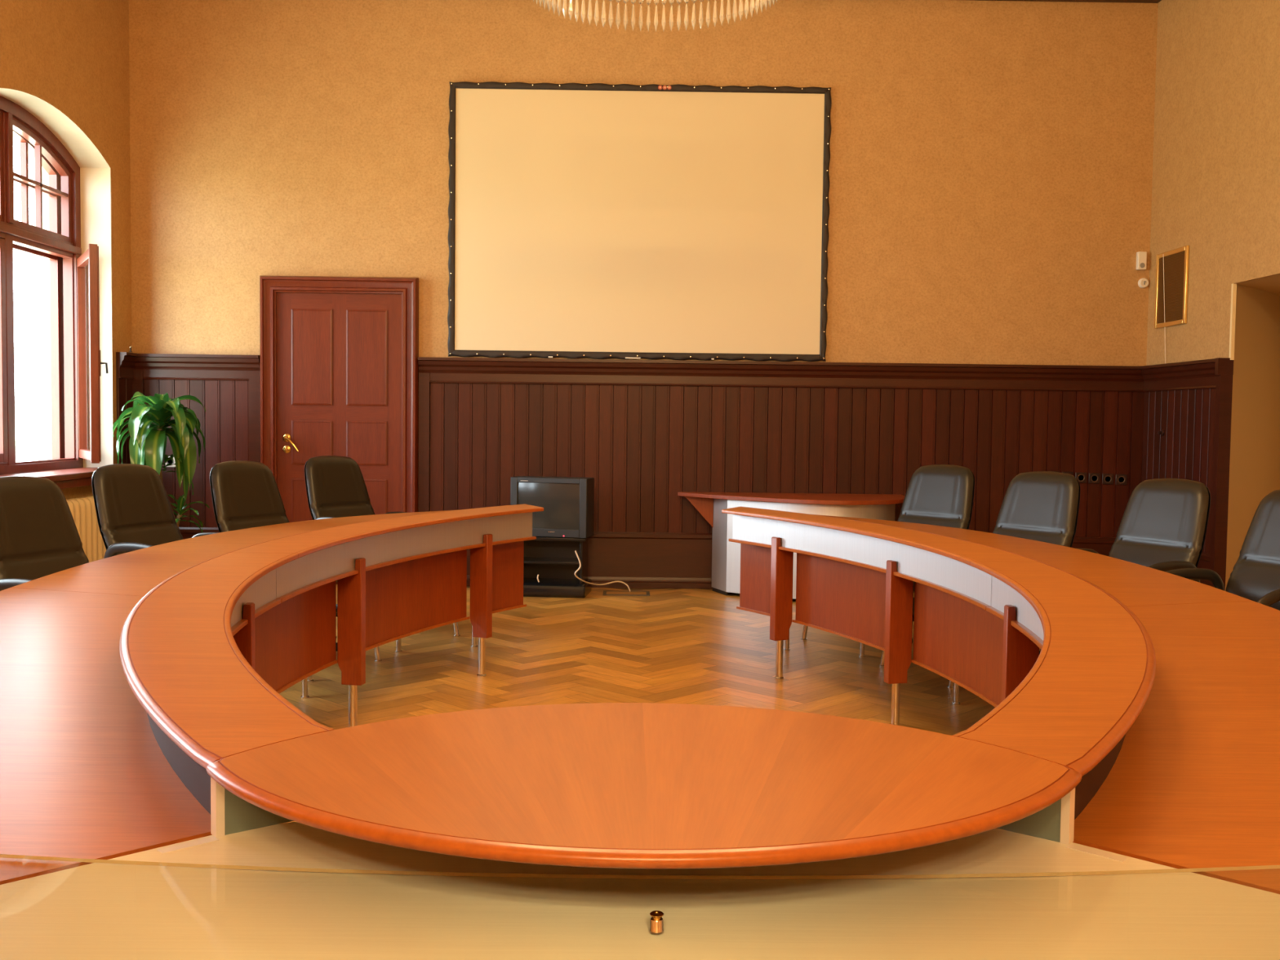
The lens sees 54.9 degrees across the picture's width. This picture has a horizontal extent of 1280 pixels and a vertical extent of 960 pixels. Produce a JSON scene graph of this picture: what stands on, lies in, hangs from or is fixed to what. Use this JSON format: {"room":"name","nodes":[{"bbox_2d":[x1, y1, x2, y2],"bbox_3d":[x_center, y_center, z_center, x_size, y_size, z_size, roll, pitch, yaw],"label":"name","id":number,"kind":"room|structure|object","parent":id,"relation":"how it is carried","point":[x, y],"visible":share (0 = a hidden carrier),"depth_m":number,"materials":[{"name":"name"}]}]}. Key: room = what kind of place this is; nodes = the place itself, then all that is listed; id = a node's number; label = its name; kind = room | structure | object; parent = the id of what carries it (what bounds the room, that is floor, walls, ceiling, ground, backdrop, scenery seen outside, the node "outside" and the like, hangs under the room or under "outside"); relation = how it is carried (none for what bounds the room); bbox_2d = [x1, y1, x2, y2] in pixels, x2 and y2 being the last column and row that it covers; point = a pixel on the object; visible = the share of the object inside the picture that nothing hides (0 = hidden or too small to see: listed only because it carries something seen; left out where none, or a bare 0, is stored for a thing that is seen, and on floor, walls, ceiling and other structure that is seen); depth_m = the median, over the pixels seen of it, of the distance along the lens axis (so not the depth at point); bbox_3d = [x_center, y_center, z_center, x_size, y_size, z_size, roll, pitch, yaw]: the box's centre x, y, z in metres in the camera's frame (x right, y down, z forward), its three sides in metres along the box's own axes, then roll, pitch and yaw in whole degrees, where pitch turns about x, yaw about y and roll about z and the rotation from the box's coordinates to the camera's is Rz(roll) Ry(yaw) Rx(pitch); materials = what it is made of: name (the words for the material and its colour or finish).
{"room":"conference room","nodes":[
{"label":"conference room","id":0,"kind":"room"},
{"bbox_2d":[0,0,131,499],"bbox_3d":[-4.235,-1.328,2.007,0.600,5.150,15.820,1,3,-1],"label":"wall","id":1,"kind":"structure","parent":0,"point":[65,63],"depth_m":9.31,"materials":[{"name":"paint"}]},
{"bbox_2d":[0,95,108,488],"bbox_3d":[-4.056,-1.236,8.266,0.706,2.600,2.250,1,3,-1],"label":"window","id":2,"kind":"structure","parent":1,"relation":"in","point":[74,291],"depth_m":8.81,"materials":[{"name":"brown wood"}]},
{"bbox_2d":[0,112,4,222],"bbox_3d":[-4.267,-2.057,7.767,0.055,0.714,0.900,1,3,-1],"label":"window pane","id":3,"kind":"object","parent":2,"relation":"on","point":[2,114],"depth_m":8.20,"materials":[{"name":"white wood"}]},
{"bbox_2d":[13,119,71,242],"bbox_3d":[-4.276,-2.107,8.766,0.055,0.714,0.900,1,3,-1],"label":"window pane","id":4,"kind":"object","parent":2,"relation":"on","point":[44,141],"depth_m":8.80,"materials":[{"name":"white glass"}]},
{"bbox_2d":[115,351,137,463],"bbox_3d":[-3.986,-0.083,9.631,0.080,1.812,0.280,1,3,-1],"label":"trim","id":5,"kind":"structure","parent":1,"relation":"attached to","point":[125,361],"depth_m":9.55,"materials":[{"name":"brown wood"}]},
{"bbox_2d":[280,584,1039,830],"bbox_3d":[0.659,1.252,2.181,9.250,0.002,15.420,1,3,-1],"label":"floor","id":6,"kind":"structure","parent":0,"point":[666,646],"depth_m":6.65,"materials":[{"name":"brown wood"}]},
{"bbox_2d":[0,475,88,591],"bbox_3d":[-2.353,0.530,5.082,0.676,1.077,0.644,2,3,19],"label":"office chair","id":7,"kind":"object","parent":6,"relation":"on","point":[39,535],"visible":0.32,"depth_m":5.13,"materials":[{"name":"black leather"}]},
{"bbox_2d":[66,495,106,562],"bbox_3d":[-3.929,0.519,8.249,0.136,0.748,1.510,1,3,-1],"label":"radiator","id":8,"kind":"object","parent":6,"relation":"on","point":[82,509],"visible":0.12,"depth_m":8.67,"materials":[{"name":"beige metal"}]},
{"bbox_2d":[91,463,219,558],"bbox_3d":[-2.480,0.460,6.459,0.676,1.077,0.644,2,3,21],"label":"office chair","id":9,"kind":"object","parent":6,"relation":"on","point":[134,511],"visible":0.58,"depth_m":6.46,"materials":[{"name":"black leather"}]},
{"bbox_2d":[112,391,209,533],"bbox_3d":[-3.528,0.105,9.093,0.637,1.501,0.613,3,4,40],"label":"potted plant","id":10,"kind":"object","parent":6,"relation":"on","point":[148,440],"visible":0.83,"depth_m":8.98,"materials":[{"name":"green plant"}]},
{"bbox_2d":[0,503,543,884],"bbox_3d":[-1.385,0.674,4.636,1.806,0.860,7.187,1,3,-1],"label":"conference table wing","id":11,"kind":"object","parent":6,"relation":"on","point":[124,677],"visible":0.95,"depth_m":3.12,"materials":[{"name":"brown wood"}]},
{"bbox_2d":[0,587,212,884],"bbox_3d":[-1.504,0.478,2.798,1.185,0.030,3.384,0,3,-18],"label":"countertop","id":12,"kind":"structure","parent":11,"relation":"on","point":[85,773],"depth_m":2.27,"materials":[{"name":"brown wood"}]},
{"bbox_2d":[119,552,333,768],"bbox_3d":[-1.037,0.336,3.046,0.431,0.019,2.757,0,3,-17],"label":"shelf","id":13,"kind":"object","parent":11,"relation":"attached to","point":[181,659],"depth_m":2.37,"materials":[{"name":"brown wood"}]},
{"bbox_2d":[11,510,452,595],"bbox_3d":[-1.510,0.309,6.197,1.447,0.030,4.064,1,3,14],"label":"countertop","id":14,"kind":"structure","parent":11,"relation":"on","point":[136,572],"depth_m":5.19,"materials":[{"name":"brown wood"}]},
{"bbox_2d":[228,503,543,558],"bbox_3d":[-1.056,0.205,5.671,0.442,0.019,2.757,2,3,16],"label":"shelf","id":15,"kind":"object","parent":11,"relation":"attached to","point":[301,544],"depth_m":5.41,"materials":[{"name":"brown wood"}]},
{"bbox_2d":[209,460,337,651],"bbox_3d":[-2.078,0.437,7.034,0.676,1.077,0.644,2,3,28],"label":"office chair","id":16,"kind":"object","parent":6,"relation":"on","point":[245,495],"visible":0.44,"depth_m":7.06,"materials":[{"name":"black leather"}]},
{"bbox_2d":[304,455,405,616],"bbox_3d":[-1.843,0.386,8.111,0.676,1.077,0.644,3,3,34],"label":"office chair","id":17,"kind":"object","parent":6,"relation":"on","point":[335,486],"visible":0.34,"depth_m":8.16,"materials":[{"name":"black leather"}]},
{"bbox_2d":[523,536,591,598],"bbox_3d":[-0.692,0.648,9.440,0.600,0.450,0.395,1,3,5],"label":"tv stand","id":18,"kind":"object","parent":6,"relation":"on","point":[555,561],"visible":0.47,"depth_m":9.54,"materials":[{"name":"black paint"}]},
{"bbox_2d":[523,556,579,564],"bbox_3d":[-0.689,0.618,9.461,0.500,0.018,0.310,1,3,5],"label":"shelf","id":19,"kind":"object","parent":18,"relation":"attached to","point":[526,560],"depth_m":9.40,"materials":[{"name":"black paint"}]},
{"bbox_2d":[510,475,594,537],"bbox_3d":[-0.644,0.198,9.468,0.600,0.445,0.412,1,3,13],"label":"television","id":20,"kind":"object","parent":18,"relation":"on","point":[567,503],"visible":0.84,"depth_m":9.27,"materials":[{"name":"black plastic"}]},
{"bbox_2d":[602,590,649,595],"bbox_3d":[-0.105,0.874,9.520,0.360,0.006,0.230,1,3,-1],"label":"power strip","id":21,"kind":"object","parent":6,"relation":"on","point":[608,593],"visible":1,"depth_m":9.52,"materials":[{"name":"brown"}]},
{"bbox_2d":[574,550,631,591],"bbox_3d":[-0.330,0.694,9.446,0.180,0.358,0.574,3,4,44],"label":"cable","id":22,"kind":"object","parent":21,"relation":"attached to","point":[579,568],"visible":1,"depth_m":9.42,"materials":[{"name":"beige plastic"}]},
{"bbox_2d":[0,702,1279,959],"bbox_3d":[0.007,0.857,1.289,2.902,0.860,1.730,1,3,-1],"label":"presiding desk","id":23,"kind":"object","parent":6,"relation":"on","point":[599,788],"visible":0.99,"depth_m":1.59,"materials":[{"name":"brown wood"}]},
{"bbox_2d":[0,853,1279,933],"bbox_3d":[0.012,0.550,1.133,2.040,0.027,1.208,1,3,-1],"label":"glass plate","id":24,"kind":"object","parent":23,"relation":"on","point":[2,855],"depth_m":1.67,"materials":[{"name":"clear glass"}]},
{"bbox_2d":[0,822,1279,959],"bbox_3d":[0.011,0.573,1.265,2.902,0.030,1.710,1,3,-1],"label":"countertop","id":25,"kind":"structure","parent":23,"relation":"on","point":[94,911],"depth_m":1.56,"materials":[{"name":"wood"}]},
{"bbox_2d":[206,702,1081,868],"bbox_3d":[0.008,0.413,1.760,1.234,0.019,0.745,1,3,-1],"label":"shelf","id":26,"kind":"object","parent":23,"relation":"attached to","point":[615,785],"depth_m":1.66,"materials":[{"name":"brown wood"}]},
{"bbox_2d":[677,491,905,599],"bbox_3d":[1.183,0.512,9.368,1.774,0.775,0.880,1,3,-1],"label":"desk","id":27,"kind":"object","parent":6,"relation":"on","point":[726,554],"visible":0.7,"depth_m":9.40,"materials":[{"name":"brown wood"}]},
{"bbox_2d":[897,464,974,644],"bbox_3d":[1.747,0.446,7.769,0.676,1.077,0.644,-2,4,-42],"label":"office chair","id":28,"kind":"object","parent":6,"relation":"on","point":[937,495],"visible":0.33,"depth_m":7.85,"materials":[{"name":"black leather"}]},
{"bbox_2d":[721,506,1279,894],"bbox_3d":[1.336,0.705,4.663,1.806,0.860,7.187,1,3,-1],"label":"conference table wing","id":29,"kind":"object","parent":6,"relation":"on","point":[1161,689],"visible":0.91,"depth_m":3.27,"materials":[{"name":"brown wood"}]},
{"bbox_2d":[721,506,1039,565],"bbox_3d":[0.997,0.229,5.691,0.442,0.019,2.757,0,3,-17],"label":"shelf","id":30,"kind":"object","parent":29,"relation":"attached to","point":[966,552],"depth_m":5.44,"materials":[{"name":"brown wood"}]},
{"bbox_2d":[813,514,1251,606],"bbox_3d":[1.438,0.344,6.226,1.447,0.030,4.064,0,3,-15],"label":"countertop","id":31,"kind":"structure","parent":29,"relation":"on","point":[1132,584],"depth_m":5.23,"materials":[{"name":"brown wood"}]},
{"bbox_2d":[952,560,1155,776],"bbox_3d":[1.028,0.360,3.066,0.431,0.019,2.757,1,3,16],"label":"shelf","id":32,"kind":"object","parent":29,"relation":"attached to","point":[1091,677],"depth_m":2.39,"materials":[{"name":"brown wood"}]},
{"bbox_2d":[1072,600,1279,894],"bbox_3d":[1.496,0.513,2.828,1.185,0.030,3.384,2,3,17],"label":"countertop","id":33,"kind":"structure","parent":29,"relation":"on","point":[1193,782],"depth_m":2.31,"materials":[{"name":"brown wood"}]},
{"bbox_2d":[992,471,1080,653],"bbox_3d":[2.077,0.495,6.866,0.676,1.077,0.644,-1,4,-36],"label":"office chair","id":34,"kind":"object","parent":6,"relation":"on","point":[1043,506],"visible":0.34,"depth_m":6.93,"materials":[{"name":"black leather"}]},
{"bbox_2d":[1077,478,1210,582],"bbox_3d":[2.461,0.534,6.178,0.676,1.077,0.644,-1,3,-27],"label":"office chair","id":35,"kind":"object","parent":6,"relation":"on","point":[1163,526],"visible":0.47,"depth_m":6.20,"materials":[{"name":"black leather"}]},
{"bbox_2d":[1164,489,1279,610],"bbox_3d":[2.656,0.579,5.331,0.676,1.077,0.644,0,3,-20],"label":"office chair","id":36,"kind":"object","parent":6,"relation":"on","point":[1255,576],"visible":0.48,"depth_m":5.50,"materials":[{"name":"black leather"}]},
{"bbox_2d":[128,0,1273,584],"bbox_3d":[0.616,-1.659,9.856,9.450,5.150,0.200,1,3,-1],"label":"wall","id":37,"kind":"structure","parent":0,"point":[990,170],"depth_m":9.70,"materials":[{"name":"paint"}]},
{"bbox_2d":[164,456,175,466],"bbox_3d":[-3.716,-0.145,9.764,0.085,0.084,0.016,1,3,-1],"label":"wall socket","id":38,"kind":"object","parent":37,"relation":"attached to","point":[170,461],"visible":0.38,"depth_m":9.76,"materials":[{"name":"beige plastic"}]},
{"bbox_2d":[132,353,260,539],"bbox_3d":[-3.517,-0.083,9.755,1.020,1.812,0.080,1,3,-1],"label":"wall paneling","id":39,"kind":"structure","parent":37,"relation":"attached to","point":[228,386],"depth_m":9.75,"materials":[{"name":"brown wood"}]},
{"bbox_2d":[259,275,418,583],"bbox_3d":[-2.378,-0.381,9.748,1.240,2.435,0.087,1,3,-1],"label":"door","id":40,"kind":"structure","parent":37,"relation":"in","point":[339,367],"depth_m":9.73,"materials":[{"name":"brown wood"}]},
{"bbox_2d":[447,81,831,361],"bbox_3d":[-0.008,-2.026,9.694,3.003,2.153,0.024,1,3,-1],"label":"projection screen","id":41,"kind":"object","parent":37,"relation":"attached to","point":[593,220],"visible":1,"depth_m":9.70,"materials":[{"name":"beige fabric"}]},
{"bbox_2d":[417,356,1144,591],"bbox_3d":[1.133,-0.029,9.802,5.780,1.812,0.080,1,3,-1],"label":"wall paneling","id":42,"kind":"structure","parent":37,"relation":"attached to","point":[647,433],"depth_m":9.81,"materials":[{"name":"brown wood"}]},
{"bbox_2d":[1062,471,1073,475],"bbox_3d":[3.410,-0.024,9.837,0.090,0.084,0.016,1,3,-1],"label":"wall socket","id":43,"kind":"object","parent":37,"relation":"attached to","point":[1068,473],"visible":0.27,"depth_m":9.83,"materials":[{"name":"brown plastic"}]},
{"bbox_2d":[977,0,1161,3],"bbox_3d":[0.117,-3.577,1.935,8.050,0.345,15.420,1,3,-1],"label":"trim","id":44,"kind":"structure","parent":37,"relation":"attached to","point":[1083,1],"depth_m":9.65,"materials":[{"name":"white"}]},
{"bbox_2d":[1075,472,1086,483],"bbox_3d":[3.517,-0.018,9.838,0.090,0.084,0.016,1,3,-1],"label":"wall socket","id":45,"kind":"object","parent":37,"relation":"attached to","point":[1081,477],"visible":0.88,"depth_m":9.83,"materials":[{"name":"brown plastic"}]},
{"bbox_2d":[1088,472,1100,484],"bbox_3d":[3.625,-0.013,9.839,0.090,0.084,0.016,1,3,-1],"label":"wall socket","id":46,"kind":"object","parent":37,"relation":"attached to","point":[1093,477],"visible":1,"depth_m":9.83,"materials":[{"name":"brown plastic"}]},
{"bbox_2d":[1090,474,1098,482],"bbox_3d":[3.625,-0.013,9.833,0.064,0.063,0.004,1,3,-1],"label":"socket hole","id":47,"kind":"object","parent":46,"relation":"on","point":[1094,477],"depth_m":9.83,"materials":[{"name":"brown plastic"}]},
{"bbox_2d":[1102,473,1113,484],"bbox_3d":[3.732,-0.008,9.841,0.090,0.084,0.016,1,3,-1],"label":"wall socket","id":48,"kind":"object","parent":37,"relation":"attached to","point":[1107,478],"visible":1,"depth_m":9.83,"materials":[{"name":"brown plastic"}]},
{"bbox_2d":[1104,475,1111,483],"bbox_3d":[3.732,-0.007,9.834,0.064,0.063,0.004,1,3,-1],"label":"socket hole","id":49,"kind":"object","parent":48,"relation":"on","point":[1108,478],"depth_m":9.83,"materials":[{"name":"brown plastic"}]},
{"bbox_2d":[1115,474,1127,484],"bbox_3d":[3.840,-0.003,9.842,0.090,0.084,0.016,1,3,-1],"label":"wall socket","id":50,"kind":"object","parent":37,"relation":"attached to","point":[1120,479],"visible":1,"depth_m":9.84,"materials":[{"name":"brown plastic"}]},
{"bbox_2d":[1117,475,1125,484],"bbox_3d":[3.840,-0.002,9.835,0.064,0.063,0.004,1,3,-1],"label":"socket hole","id":51,"kind":"object","parent":50,"relation":"on","point":[1121,479],"depth_m":9.84,"materials":[{"name":"brown plastic"}]},
{"bbox_2d":[1136,251,1146,270],"bbox_3d":[3.968,-1.734,9.759,0.068,0.140,0.049,1,3,-1],"label":"wall sensor","id":52,"kind":"object","parent":37,"relation":"attached to","point":[1141,256],"visible":1,"depth_m":9.74,"materials":[{"name":"beige plastic"}]},
{"bbox_2d":[1137,277,1148,288],"bbox_3d":[3.993,-1.561,9.774,0.080,0.080,0.036,1,3,-1],"label":"switch","id":53,"kind":"object","parent":37,"relation":"attached to","point":[1142,282],"visible":1,"depth_m":9.77,"materials":[{"name":"beige plastic"}]},
{"bbox_2d":[1146,0,1279,589],"bbox_3d":[4.762,-1.223,2.096,1.303,5.150,15.820,1,3,-1],"label":"wall","id":54,"kind":"structure","parent":0,"point":[1215,182],"depth_m":8.74,"materials":[{"name":"paint"}]},
{"bbox_2d":[1157,430,1164,435],"bbox_3d":[3.989,-0.362,9.452,0.040,0.043,0.044,1,3,-1],"label":"handle","id":55,"kind":"object","parent":54,"relation":"attached to","point":[1162,432],"visible":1,"depth_m":9.44,"materials":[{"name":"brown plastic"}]},
{"bbox_2d":[1154,244,1189,328],"bbox_3d":[4.033,-1.456,9.362,0.022,0.575,0.530,1,3,-1],"label":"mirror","id":56,"kind":"object","parent":54,"relation":"in","point":[1175,288],"visible":1,"depth_m":9.34,"materials":[{"name":"brown"}]},
{"bbox_2d":[1163,253,1165,363],"bbox_3d":[4.020,-1.313,9.455,0.004,0.840,0.067,0,3,-17],"label":"pull cord","id":57,"kind":"object","parent":56,"relation":"hanging from","point":[1163,254],"visible":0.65,"depth_m":9.45,"materials":[{"name":"beige plastic"}]},
{"bbox_2d":[1140,358,1219,586],"bbox_3d":[3.988,0.036,9.181,0.080,1.812,1.340,1,3,-1],"label":"wall paneling","id":58,"kind":"structure","parent":54,"relation":"attached to","point":[1181,398],"depth_m":9.09,"materials":[{"name":"brown wood"}]},
{"bbox_2d":[1211,357,1233,589],"bbox_3d":[4.004,0.069,8.515,0.106,1.814,0.044,1,3,-1],"label":"trim","id":59,"kind":"structure","parent":54,"relation":"attached to","point":[1224,366],"depth_m":8.49,"materials":[{"name":"brown wood"}]},
{"bbox_3d":[0.470,-3.820,1.927,9.950,0.150,15.820,1,3,-1],"label":"ceiling","id":60,"kind":"structure","parent":0,"visible":0},
{"bbox_2d":[533,0,777,31],"bbox_3d":[0.064,-2.796,4.307,1.115,2.142,1.115,1,3,11],"label":"crystal chandelier","id":61,"kind":"object","parent":60,"relation":"hanging from","point":[548,2],"visible":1,"depth_m":4.76,"materials":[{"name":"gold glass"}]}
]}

